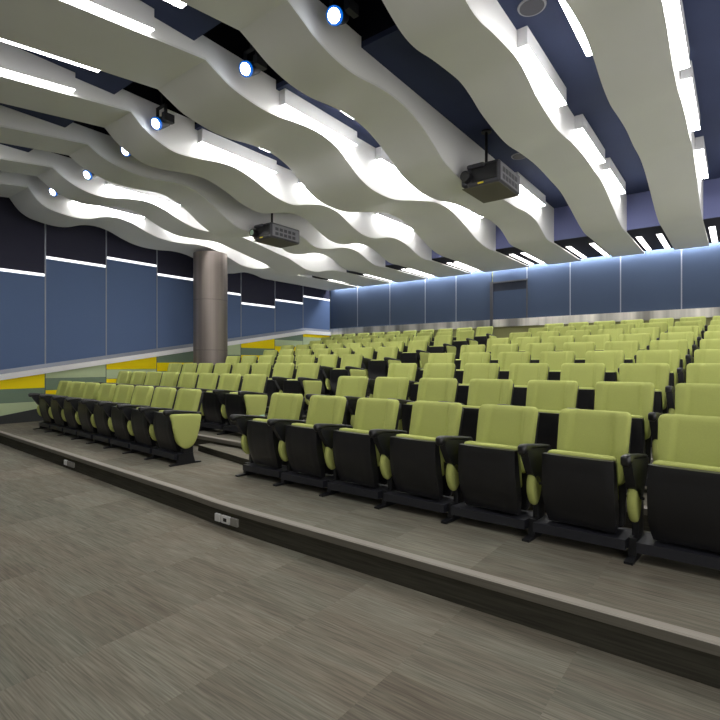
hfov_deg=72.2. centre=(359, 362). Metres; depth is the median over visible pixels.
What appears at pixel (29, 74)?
diffuser
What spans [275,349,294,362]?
seat
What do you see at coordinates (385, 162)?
diffuser
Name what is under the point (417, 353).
seat
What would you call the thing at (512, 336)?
seat
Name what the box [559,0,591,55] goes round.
ceiling light
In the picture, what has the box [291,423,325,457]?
seat cushion
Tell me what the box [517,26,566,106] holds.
ceiling light
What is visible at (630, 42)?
ceiling panel
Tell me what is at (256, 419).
seat cushion
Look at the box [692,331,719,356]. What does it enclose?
seat
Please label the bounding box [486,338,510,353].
seat
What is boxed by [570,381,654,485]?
seat
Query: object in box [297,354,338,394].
seat
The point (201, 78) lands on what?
ceiling panel
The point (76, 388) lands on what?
seat
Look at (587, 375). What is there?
seat
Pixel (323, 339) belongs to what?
seat
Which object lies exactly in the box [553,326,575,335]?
seat
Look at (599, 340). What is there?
seat
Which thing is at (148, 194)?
ceiling light
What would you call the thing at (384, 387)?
seat
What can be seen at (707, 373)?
seat
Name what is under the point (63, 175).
ceiling panel
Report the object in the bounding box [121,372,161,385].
seat
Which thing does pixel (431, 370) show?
seat
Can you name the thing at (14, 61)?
ceiling light
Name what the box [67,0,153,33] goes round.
ceiling light
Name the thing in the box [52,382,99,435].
seat
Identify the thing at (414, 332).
seat
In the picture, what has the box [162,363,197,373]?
seat
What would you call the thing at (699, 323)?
seat
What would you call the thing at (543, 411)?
seat cushion
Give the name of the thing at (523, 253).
recessed light
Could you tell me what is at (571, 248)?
recessed light
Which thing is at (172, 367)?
seat
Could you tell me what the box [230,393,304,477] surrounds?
seat
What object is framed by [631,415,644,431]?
seat cushion
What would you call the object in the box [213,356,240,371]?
seat
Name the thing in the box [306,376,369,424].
seat
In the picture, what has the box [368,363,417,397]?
seat
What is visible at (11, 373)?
trim
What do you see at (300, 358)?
seat
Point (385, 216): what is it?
ceiling light
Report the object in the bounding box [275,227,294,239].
vent grille
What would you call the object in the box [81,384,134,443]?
seat
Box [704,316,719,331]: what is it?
seat
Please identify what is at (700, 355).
seat
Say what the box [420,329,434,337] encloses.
seat
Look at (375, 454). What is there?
seat cushion
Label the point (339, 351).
seat
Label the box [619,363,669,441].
seat
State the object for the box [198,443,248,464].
step
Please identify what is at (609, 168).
ceiling light
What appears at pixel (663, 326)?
seat
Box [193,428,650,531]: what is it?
floor
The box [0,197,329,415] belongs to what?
wall
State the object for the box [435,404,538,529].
seat
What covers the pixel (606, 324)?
seat
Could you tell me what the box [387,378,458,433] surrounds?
seat
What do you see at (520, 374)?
seat
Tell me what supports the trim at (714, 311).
attached to the wall at (669, 278)
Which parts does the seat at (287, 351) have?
backrest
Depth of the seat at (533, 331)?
11.14 m
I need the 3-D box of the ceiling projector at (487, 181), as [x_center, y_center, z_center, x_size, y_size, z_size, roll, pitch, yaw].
[1.800,-2.792,6.854,0.571,0.841,0.854,0,0,37]
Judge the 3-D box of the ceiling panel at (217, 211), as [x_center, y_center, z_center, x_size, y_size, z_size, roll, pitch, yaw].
[-3.047,-2.822,8.918,1.092,1.002,15.240,0,0,37]
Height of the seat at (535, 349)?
0.855 m
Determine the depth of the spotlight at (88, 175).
7.91 m
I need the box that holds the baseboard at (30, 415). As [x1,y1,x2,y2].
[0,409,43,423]
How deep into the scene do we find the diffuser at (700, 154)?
7.48 m
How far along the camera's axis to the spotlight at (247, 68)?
5.16 m
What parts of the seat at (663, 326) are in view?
backrest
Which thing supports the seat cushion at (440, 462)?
on the seat at (413, 464)
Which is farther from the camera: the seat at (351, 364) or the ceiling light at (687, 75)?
the seat at (351, 364)
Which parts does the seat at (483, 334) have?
backrest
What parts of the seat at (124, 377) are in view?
backrest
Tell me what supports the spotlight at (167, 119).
hanging from the ceiling at (224, 35)
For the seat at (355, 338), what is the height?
0.855 m
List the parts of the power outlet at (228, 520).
plate, plate, plate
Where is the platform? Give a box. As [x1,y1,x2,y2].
[0,421,719,688]
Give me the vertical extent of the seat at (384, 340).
0.855 m
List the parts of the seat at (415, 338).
backrest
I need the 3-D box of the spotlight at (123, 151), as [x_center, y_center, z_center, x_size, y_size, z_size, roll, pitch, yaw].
[-3.267,-3.383,7.098,0.267,0.861,0.288,0,0,37]
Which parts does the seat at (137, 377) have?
backrest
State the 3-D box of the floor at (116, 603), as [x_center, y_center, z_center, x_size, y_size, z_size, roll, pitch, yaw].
[-3.054,1.442,2.911,14.390,0.150,5.900,0,0,37]
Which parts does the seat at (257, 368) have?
backrest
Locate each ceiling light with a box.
[0,38,99,71]
[0,41,74,92]
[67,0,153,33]
[73,201,144,217]
[105,180,179,205]
[165,0,186,8]
[198,128,276,173]
[280,88,356,146]
[374,212,412,230]
[376,146,399,173]
[454,204,482,217]
[515,172,545,206]
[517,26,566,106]
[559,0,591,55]
[575,114,604,163]
[603,157,625,193]
[664,0,689,69]
[681,60,699,130]
[695,136,707,178]
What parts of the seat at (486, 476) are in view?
armrest, leg, backrest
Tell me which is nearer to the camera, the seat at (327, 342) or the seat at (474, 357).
the seat at (474, 357)
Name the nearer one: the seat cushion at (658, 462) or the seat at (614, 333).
the seat cushion at (658, 462)
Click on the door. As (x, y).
(508, 299)
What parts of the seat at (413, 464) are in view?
armrest, leg, backrest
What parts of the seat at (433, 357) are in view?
backrest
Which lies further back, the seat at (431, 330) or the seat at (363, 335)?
the seat at (363, 335)
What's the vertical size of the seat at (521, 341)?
0.855 m
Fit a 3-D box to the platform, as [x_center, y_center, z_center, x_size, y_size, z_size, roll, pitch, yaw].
[-1.036,1.270,5.464,14.363,0.194,2.245,0,0,39]
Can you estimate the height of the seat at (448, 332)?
0.855 m
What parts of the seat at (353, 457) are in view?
armrest, leg, backrest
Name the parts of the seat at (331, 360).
backrest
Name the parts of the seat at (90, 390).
armrest, backrest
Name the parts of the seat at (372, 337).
backrest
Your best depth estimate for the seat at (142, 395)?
6.75 m
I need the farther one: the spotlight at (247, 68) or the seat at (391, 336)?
the seat at (391, 336)
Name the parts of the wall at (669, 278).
wall panel, wall panel, wall panel, wall panel, wall panel, wall panel, wall panel, wall panel, wall panel, wall panel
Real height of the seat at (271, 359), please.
0.855 m
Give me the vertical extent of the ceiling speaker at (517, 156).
0.016 m
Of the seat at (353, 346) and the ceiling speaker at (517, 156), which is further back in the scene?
the seat at (353, 346)
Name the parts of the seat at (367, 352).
backrest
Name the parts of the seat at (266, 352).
backrest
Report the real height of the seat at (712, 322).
0.855 m
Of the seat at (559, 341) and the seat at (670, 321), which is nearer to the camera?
the seat at (559, 341)
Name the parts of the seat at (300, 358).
backrest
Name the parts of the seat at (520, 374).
backrest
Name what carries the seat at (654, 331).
on the floor
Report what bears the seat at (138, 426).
on the platform
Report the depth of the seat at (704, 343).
6.49 m
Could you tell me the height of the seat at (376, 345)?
0.855 m
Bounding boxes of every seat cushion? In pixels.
[253,418,267,421]
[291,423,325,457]
[339,428,379,465]
[396,434,443,475]
[462,405,479,407]
[464,441,521,486]
[538,409,559,412]
[548,449,618,498]
[579,387,594,389]
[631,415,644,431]
[652,460,719,471]
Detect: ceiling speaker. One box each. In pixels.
[511,153,525,159]
[517,0,546,16]
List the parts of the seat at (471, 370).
backrest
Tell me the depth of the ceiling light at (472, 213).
9.89 m
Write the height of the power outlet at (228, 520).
0.070 m
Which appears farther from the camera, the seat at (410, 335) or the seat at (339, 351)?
the seat at (410, 335)
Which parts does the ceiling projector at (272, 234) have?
panel, plate, vent panel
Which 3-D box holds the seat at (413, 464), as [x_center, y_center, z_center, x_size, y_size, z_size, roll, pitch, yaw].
[0.480,0.750,3.974,0.638,0.855,0.551,0,0,36]
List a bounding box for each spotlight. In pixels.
[49,153,59,195]
[83,127,97,179]
[121,147,130,156]
[151,93,174,129]
[239,43,266,76]
[326,0,358,25]
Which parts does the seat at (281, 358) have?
backrest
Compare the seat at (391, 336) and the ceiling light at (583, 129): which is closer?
the ceiling light at (583, 129)
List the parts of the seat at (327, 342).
backrest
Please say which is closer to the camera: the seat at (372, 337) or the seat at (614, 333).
the seat at (614, 333)
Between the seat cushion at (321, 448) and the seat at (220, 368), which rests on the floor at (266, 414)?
the seat at (220, 368)
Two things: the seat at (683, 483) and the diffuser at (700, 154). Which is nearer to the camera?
the seat at (683, 483)
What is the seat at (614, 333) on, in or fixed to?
on the floor
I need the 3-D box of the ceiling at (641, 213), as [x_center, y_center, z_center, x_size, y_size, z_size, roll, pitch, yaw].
[3.140,-2.908,10.983,14.390,0.730,0.050,0,0,37]
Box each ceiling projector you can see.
[249,213,298,247]
[460,129,519,202]
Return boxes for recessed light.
[401,269,430,276]
[447,262,473,271]
[454,261,479,270]
[509,254,533,264]
[520,252,543,262]
[565,246,586,257]
[589,242,608,255]
[636,236,651,249]
[656,233,670,247]
[708,226,717,242]
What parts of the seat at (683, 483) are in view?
armrest, leg, backrest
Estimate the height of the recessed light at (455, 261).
0.017 m
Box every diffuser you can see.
[0,68,74,92]
[198,142,276,173]
[376,159,399,173]
[520,185,545,206]
[604,169,625,193]
[695,149,707,178]
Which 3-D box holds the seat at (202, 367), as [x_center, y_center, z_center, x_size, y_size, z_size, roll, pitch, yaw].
[-3.266,0.429,9.787,0.620,0.855,0.564,0,0,41]
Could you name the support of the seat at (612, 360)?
on the floor
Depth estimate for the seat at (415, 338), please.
11.67 m
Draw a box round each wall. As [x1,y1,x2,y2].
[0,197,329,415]
[330,242,719,337]
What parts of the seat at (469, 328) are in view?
backrest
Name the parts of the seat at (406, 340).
backrest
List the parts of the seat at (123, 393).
armrest, backrest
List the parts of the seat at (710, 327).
backrest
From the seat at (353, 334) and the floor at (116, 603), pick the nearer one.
the floor at (116, 603)
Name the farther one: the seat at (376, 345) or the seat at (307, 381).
the seat at (376, 345)
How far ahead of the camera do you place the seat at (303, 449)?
4.65 m
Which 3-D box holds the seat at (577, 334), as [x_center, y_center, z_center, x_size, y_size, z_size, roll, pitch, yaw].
[4.056,-0.210,9.448,0.591,0.855,0.567,0,0,42]
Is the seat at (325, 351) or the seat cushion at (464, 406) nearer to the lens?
the seat cushion at (464, 406)
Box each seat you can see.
[28,381,71,428]
[39,381,84,432]
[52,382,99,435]
[65,383,115,439]
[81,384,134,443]
[93,371,131,383]
[98,386,154,448]
[109,371,146,385]
[117,387,177,453]
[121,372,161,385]
[134,372,179,386]
[138,388,203,466]
[153,372,198,387]
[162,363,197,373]
[167,363,182,373]
[171,373,219,422]
[190,373,242,430]
[197,363,214,373]
[198,363,231,374]
[212,374,267,434]
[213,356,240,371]
[217,363,251,388]
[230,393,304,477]
[231,356,257,372]
[240,363,272,390]
[250,355,275,373]
[257,350,277,362]
[265,363,295,412]
[267,395,347,487]
[270,355,294,377]
[272,363,321,419]
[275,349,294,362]
[277,345,294,356]
[293,355,315,378]
[294,344,309,356]
[294,349,312,364]
[295,340,322,348]
[296,348,331,362]
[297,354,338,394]
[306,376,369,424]
[310,340,337,348]
[311,344,326,354]
[312,343,343,354]
[313,398,400,498]
[316,348,352,367]
[321,337,332,342]
[321,354,365,395]
[323,336,347,343]
[327,339,353,347]
[331,334,341,339]
[331,343,362,353]
[338,347,374,368]
[343,377,409,425]
[344,333,355,338]
[344,338,371,347]
[349,336,362,341]
[352,342,382,353]
[354,335,378,342]
[357,333,369,338]
[363,338,389,346]
[363,346,400,378]
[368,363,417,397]
[369,401,463,512]
[372,332,384,337]
[373,341,404,359]
[381,334,395,340]
[383,337,409,346]
[387,331,400,336]
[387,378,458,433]
[398,333,413,340]
[398,340,429,368]
[403,330,416,335]
[404,336,430,351]
[408,363,455,400]
[416,353,455,381]
[417,332,432,340]
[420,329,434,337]
[427,335,455,354]
[430,331,452,345]
[432,328,452,340]
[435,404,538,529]
[438,379,513,440]
[453,327,472,340]
[453,330,477,358]
[455,344,485,368]
[455,352,490,383]
[456,363,499,404]
[474,326,496,347]
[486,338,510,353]
[491,344,518,362]
[497,380,578,449]
[498,352,530,378]
[509,332,531,343]
[509,363,548,405]
[516,337,540,351]
[518,408,631,549]
[525,343,554,362]
[528,327,548,336]
[536,331,559,342]
[539,351,574,380]
[544,323,563,330]
[547,336,574,350]
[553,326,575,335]
[560,363,604,409]
[563,342,594,362]
[566,330,590,341]
[568,322,588,329]
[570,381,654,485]
[581,325,603,334]
[582,334,610,350]
[585,350,624,381]
[594,321,615,328]
[597,328,623,340]
[604,341,638,362]
[610,323,634,333]
[618,350,679,410]
[619,333,650,349]
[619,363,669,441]
[620,414,719,569]
[621,319,643,327]
[630,322,667,333]
[631,327,659,340]
[634,339,687,369]
[646,332,693,356]
[648,383,719,461]
[649,318,673,331]
[656,326,698,345]
[664,320,702,337]
[665,363,719,413]
[677,349,719,382]
[680,316,705,330]
[685,339,719,364]
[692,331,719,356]
[697,325,719,347]
[701,320,719,338]
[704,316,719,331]
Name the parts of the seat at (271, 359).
backrest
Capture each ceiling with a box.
[0,0,719,207]
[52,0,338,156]
[312,217,719,285]
[347,178,719,270]
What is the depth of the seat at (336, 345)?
12.04 m
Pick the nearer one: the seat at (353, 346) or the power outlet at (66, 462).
the power outlet at (66, 462)
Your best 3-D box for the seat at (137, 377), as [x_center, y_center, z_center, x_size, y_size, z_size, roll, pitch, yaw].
[-4.406,0.590,9.335,0.620,0.855,0.564,0,0,41]
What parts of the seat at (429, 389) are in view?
armrest, backrest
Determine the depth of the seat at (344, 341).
13.27 m
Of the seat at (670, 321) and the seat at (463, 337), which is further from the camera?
the seat at (463, 337)
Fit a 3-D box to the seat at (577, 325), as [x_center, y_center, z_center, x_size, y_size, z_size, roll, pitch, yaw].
[4.968,-0.530,11.496,0.580,0.855,0.567,0,0,42]
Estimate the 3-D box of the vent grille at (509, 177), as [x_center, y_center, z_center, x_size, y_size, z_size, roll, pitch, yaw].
[2.038,-2.508,6.699,0.005,0.160,0.530,0,0,38]
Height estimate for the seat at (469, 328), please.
0.855 m
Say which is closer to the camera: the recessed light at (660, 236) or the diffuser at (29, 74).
the diffuser at (29, 74)
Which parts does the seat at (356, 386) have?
armrest, backrest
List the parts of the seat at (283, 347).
backrest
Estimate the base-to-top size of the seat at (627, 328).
0.855 m
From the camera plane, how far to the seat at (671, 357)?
5.87 m
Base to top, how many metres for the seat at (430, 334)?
0.855 m
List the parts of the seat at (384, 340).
backrest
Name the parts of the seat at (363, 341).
backrest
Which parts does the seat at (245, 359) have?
backrest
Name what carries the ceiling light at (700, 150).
attached to the ceiling at (551, 28)
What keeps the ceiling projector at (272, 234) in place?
hanging from the ceiling at (551, 28)
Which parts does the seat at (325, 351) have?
backrest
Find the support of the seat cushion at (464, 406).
on the seat at (481, 391)
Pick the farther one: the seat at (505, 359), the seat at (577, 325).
the seat at (577, 325)
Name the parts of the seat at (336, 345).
backrest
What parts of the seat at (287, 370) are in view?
backrest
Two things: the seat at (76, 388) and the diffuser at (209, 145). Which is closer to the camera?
the diffuser at (209, 145)
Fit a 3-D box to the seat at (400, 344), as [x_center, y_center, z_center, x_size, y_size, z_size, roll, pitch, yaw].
[0.609,-0.051,10.746,0.620,0.855,0.564,0,0,41]
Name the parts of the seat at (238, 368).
backrest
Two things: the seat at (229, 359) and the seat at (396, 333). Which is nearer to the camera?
the seat at (229, 359)
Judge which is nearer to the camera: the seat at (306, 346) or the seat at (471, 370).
the seat at (471, 370)
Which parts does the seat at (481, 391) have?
backrest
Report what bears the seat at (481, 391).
on the floor at (204, 436)
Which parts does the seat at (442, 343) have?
backrest, panel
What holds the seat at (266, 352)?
on the floor
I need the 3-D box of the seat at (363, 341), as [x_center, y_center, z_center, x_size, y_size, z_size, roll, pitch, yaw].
[-0.067,-0.210,12.773,0.620,0.855,0.564,0,0,41]
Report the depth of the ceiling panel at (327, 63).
5.63 m
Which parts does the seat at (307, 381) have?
armrest, backrest, armrest, panel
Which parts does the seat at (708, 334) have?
backrest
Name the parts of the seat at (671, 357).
backrest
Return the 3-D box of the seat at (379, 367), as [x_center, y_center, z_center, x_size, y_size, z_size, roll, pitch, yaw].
[0.417,0.110,9.474,0.725,0.855,0.567,0,0,41]
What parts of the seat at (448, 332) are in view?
backrest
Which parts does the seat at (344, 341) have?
backrest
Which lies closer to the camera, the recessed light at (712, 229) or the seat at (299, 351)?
the recessed light at (712, 229)
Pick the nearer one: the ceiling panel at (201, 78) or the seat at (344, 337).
the ceiling panel at (201, 78)
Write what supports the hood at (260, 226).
attached to the ceiling projector at (272, 234)
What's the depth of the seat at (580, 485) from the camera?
3.17 m
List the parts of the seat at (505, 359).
backrest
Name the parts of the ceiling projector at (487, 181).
len glass, panel, plate, vent panel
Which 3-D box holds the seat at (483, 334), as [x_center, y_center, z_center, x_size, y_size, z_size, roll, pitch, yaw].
[3.161,-0.530,12.856,0.720,0.855,0.567,0,0,41]
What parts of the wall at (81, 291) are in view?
panel, wall panel, panel, wall panel, wall panel, panel, wall panel, panel, panel, wall panel, panel, wall panel, wall panel, panel, wall panel, panel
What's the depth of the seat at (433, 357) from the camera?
7.69 m
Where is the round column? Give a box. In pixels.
[193,251,227,364]
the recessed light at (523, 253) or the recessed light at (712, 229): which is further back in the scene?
the recessed light at (523, 253)
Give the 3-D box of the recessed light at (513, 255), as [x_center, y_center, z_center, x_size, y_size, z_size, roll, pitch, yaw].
[3.965,-2.534,12.083,0.110,0.017,1.480,0,0,37]
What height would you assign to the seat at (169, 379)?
0.855 m
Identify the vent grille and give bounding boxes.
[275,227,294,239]
[503,166,516,188]
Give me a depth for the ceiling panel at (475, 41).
5.35 m
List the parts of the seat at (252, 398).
armrest, armrest, backrest, panel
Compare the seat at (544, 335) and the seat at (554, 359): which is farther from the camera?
the seat at (544, 335)
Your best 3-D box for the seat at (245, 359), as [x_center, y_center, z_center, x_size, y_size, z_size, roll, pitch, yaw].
[-2.580,0.270,10.632,0.620,0.855,0.564,0,0,41]
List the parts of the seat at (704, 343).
armrest, backrest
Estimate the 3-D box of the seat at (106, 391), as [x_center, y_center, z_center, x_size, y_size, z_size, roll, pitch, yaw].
[-4.101,0.750,7.564,0.620,0.855,0.564,0,0,41]
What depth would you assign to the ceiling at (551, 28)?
5.64 m
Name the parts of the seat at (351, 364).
backrest, armrest, panel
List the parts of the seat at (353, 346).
backrest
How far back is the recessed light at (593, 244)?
10.95 m
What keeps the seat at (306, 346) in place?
on the floor
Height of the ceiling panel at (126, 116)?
0.990 m
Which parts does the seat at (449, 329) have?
backrest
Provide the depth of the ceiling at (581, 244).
10.78 m
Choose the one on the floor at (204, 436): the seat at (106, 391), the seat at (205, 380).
the seat at (205, 380)
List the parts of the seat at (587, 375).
backrest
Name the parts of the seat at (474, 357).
backrest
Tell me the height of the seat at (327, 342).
0.855 m
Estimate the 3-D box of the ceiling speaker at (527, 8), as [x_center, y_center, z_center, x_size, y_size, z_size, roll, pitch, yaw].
[1.547,-3.205,4.447,0.250,0.016,0.250,0,0,37]
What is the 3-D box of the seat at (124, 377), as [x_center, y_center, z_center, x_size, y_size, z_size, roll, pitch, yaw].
[-4.860,0.590,9.729,0.620,0.855,0.564,0,0,41]
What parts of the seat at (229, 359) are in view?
backrest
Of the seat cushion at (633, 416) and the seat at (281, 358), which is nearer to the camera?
the seat cushion at (633, 416)
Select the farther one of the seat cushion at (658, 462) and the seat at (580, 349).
the seat at (580, 349)
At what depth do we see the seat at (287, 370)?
8.18 m
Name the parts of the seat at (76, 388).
armrest, backrest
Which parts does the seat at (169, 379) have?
backrest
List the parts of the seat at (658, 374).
backrest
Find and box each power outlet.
[64,460,74,467]
[215,513,238,526]
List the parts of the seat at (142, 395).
armrest, backrest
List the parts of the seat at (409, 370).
backrest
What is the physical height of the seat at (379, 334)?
0.855 m
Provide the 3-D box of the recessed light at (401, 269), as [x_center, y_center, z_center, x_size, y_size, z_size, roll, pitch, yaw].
[1.593,-2.534,13.903,0.110,0.017,1.480,0,0,37]
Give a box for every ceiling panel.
[0,0,529,271]
[0,73,470,277]
[0,105,427,282]
[0,144,390,286]
[0,171,358,290]
[179,0,580,264]
[382,0,644,256]
[565,0,708,249]
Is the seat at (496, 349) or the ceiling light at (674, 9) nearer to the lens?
the ceiling light at (674, 9)
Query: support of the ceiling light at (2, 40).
attached to the ceiling at (551, 28)
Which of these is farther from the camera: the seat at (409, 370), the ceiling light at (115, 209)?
the ceiling light at (115, 209)
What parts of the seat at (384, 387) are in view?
armrest, backrest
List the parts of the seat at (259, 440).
armrest, backrest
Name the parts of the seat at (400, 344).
backrest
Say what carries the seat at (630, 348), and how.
on the floor
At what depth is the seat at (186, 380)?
8.21 m
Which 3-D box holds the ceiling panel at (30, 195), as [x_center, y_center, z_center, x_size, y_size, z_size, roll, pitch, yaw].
[-5.197,-2.812,10.568,1.313,1.021,15.240,0,0,37]
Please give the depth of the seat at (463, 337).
11.96 m
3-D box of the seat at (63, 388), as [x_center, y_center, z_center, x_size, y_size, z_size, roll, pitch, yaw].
[-5.464,0.750,8.746,0.620,0.855,0.564,0,0,41]
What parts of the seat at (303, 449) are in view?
armrest, leg, backrest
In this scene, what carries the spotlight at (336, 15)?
hanging from the ceiling at (224, 35)
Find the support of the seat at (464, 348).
on the floor
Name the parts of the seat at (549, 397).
backrest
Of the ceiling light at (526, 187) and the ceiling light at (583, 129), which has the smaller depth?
the ceiling light at (583, 129)
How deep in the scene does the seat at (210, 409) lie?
7.32 m
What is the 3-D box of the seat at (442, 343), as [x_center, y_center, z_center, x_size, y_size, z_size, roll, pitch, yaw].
[1.788,-0.210,11.166,0.720,0.855,0.567,0,0,41]
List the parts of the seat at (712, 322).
backrest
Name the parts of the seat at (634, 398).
backrest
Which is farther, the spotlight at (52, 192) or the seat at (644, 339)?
the spotlight at (52, 192)
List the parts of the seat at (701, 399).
armrest, backrest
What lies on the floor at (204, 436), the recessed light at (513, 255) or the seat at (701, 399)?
the seat at (701, 399)
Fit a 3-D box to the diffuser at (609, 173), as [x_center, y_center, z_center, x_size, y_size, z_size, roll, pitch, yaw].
[4.278,-3.026,8.282,0.096,0.006,1.350,0,0,38]
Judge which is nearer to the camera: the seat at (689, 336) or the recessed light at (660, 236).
the seat at (689, 336)
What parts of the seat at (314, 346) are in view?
backrest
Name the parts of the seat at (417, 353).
backrest, panel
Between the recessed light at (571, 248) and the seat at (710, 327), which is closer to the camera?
the seat at (710, 327)
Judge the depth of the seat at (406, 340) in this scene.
12.05 m
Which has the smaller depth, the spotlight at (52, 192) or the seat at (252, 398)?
the seat at (252, 398)
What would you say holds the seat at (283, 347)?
on the floor
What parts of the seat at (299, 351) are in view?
backrest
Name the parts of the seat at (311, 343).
backrest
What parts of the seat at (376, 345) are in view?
backrest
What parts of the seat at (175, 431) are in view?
armrest, armrest, panel, leg, backrest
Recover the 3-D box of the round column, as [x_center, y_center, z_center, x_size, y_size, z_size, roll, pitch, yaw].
[-3.636,-0.973,12.017,0.804,3.340,0.804,0,0,37]
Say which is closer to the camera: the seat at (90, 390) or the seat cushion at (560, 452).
the seat cushion at (560, 452)
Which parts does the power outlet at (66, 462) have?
plate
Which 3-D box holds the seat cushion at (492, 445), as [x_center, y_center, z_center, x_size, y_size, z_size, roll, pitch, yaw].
[0.947,0.725,3.540,0.415,0.300,0.114,0,0,42]
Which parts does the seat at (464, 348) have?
backrest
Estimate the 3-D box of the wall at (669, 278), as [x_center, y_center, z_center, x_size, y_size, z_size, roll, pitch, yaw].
[4.611,-1.328,12.934,14.430,5.390,0.144,0,0,37]
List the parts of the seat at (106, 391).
armrest, backrest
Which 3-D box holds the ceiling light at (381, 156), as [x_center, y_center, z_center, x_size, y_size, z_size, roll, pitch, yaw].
[0.761,-3.118,7.987,0.096,0.190,1.600,0,0,37]
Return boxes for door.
[490,278,527,325]
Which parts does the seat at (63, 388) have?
armrest, backrest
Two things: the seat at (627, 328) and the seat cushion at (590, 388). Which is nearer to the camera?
the seat cushion at (590, 388)
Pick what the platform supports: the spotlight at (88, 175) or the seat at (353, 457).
the seat at (353, 457)
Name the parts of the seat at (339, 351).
backrest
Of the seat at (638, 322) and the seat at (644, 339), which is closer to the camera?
the seat at (644, 339)
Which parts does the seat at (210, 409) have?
armrest, backrest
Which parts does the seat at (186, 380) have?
backrest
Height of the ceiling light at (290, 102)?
0.190 m
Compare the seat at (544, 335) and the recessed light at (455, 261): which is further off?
the recessed light at (455, 261)
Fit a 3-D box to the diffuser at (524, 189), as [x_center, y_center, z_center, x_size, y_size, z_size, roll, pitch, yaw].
[3.070,-3.026,8.926,0.096,0.006,1.500,0,0,38]
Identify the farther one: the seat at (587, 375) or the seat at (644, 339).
the seat at (644, 339)
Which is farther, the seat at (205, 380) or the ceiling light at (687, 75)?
the seat at (205, 380)
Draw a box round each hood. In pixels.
[254,224,263,228]
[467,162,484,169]
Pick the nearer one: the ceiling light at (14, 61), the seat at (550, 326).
the ceiling light at (14, 61)
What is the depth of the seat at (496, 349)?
8.22 m
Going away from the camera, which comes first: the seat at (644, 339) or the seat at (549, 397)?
the seat at (549, 397)
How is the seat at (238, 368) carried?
on the floor at (266, 414)
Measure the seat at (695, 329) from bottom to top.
0.855 m
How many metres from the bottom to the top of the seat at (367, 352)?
0.855 m
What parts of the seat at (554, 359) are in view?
backrest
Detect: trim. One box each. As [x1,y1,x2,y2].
[0,328,330,379]
[329,307,719,334]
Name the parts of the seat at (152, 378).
backrest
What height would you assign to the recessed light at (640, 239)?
0.017 m
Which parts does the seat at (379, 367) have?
backrest, armrest, panel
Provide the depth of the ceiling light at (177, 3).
4.15 m
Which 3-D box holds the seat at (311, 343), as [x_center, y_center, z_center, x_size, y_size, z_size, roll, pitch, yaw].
[-1.429,-0.210,13.954,0.620,0.855,0.564,0,0,41]
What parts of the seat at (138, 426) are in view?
armrest, backrest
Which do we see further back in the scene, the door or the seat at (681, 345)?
the door
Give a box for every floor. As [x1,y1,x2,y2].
[0,443,719,719]
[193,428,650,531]
[203,413,652,463]
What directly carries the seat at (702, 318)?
on the floor
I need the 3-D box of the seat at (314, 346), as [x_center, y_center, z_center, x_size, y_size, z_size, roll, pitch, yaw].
[-1.207,-0.051,12.322,0.620,0.855,0.564,0,0,41]
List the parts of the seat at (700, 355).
armrest, backrest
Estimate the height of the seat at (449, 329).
0.855 m
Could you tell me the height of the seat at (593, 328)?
0.855 m
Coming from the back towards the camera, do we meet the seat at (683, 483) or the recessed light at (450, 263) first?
the recessed light at (450, 263)
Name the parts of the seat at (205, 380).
backrest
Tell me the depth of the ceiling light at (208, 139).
7.23 m
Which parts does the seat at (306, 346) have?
backrest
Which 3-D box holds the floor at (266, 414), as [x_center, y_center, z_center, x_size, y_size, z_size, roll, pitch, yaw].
[0.088,1.085,6.928,14.321,0.464,0.936,0,0,39]
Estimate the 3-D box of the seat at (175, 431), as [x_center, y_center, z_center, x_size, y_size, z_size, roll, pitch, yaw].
[-2.246,0.750,5.957,0.720,0.855,0.567,0,0,41]
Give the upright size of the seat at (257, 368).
0.855 m
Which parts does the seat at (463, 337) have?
backrest, panel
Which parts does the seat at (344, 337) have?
backrest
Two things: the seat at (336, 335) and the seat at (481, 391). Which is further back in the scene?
the seat at (336, 335)
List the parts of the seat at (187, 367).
backrest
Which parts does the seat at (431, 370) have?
backrest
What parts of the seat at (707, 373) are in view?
armrest, backrest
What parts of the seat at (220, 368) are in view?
backrest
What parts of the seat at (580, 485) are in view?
armrest, leg, backrest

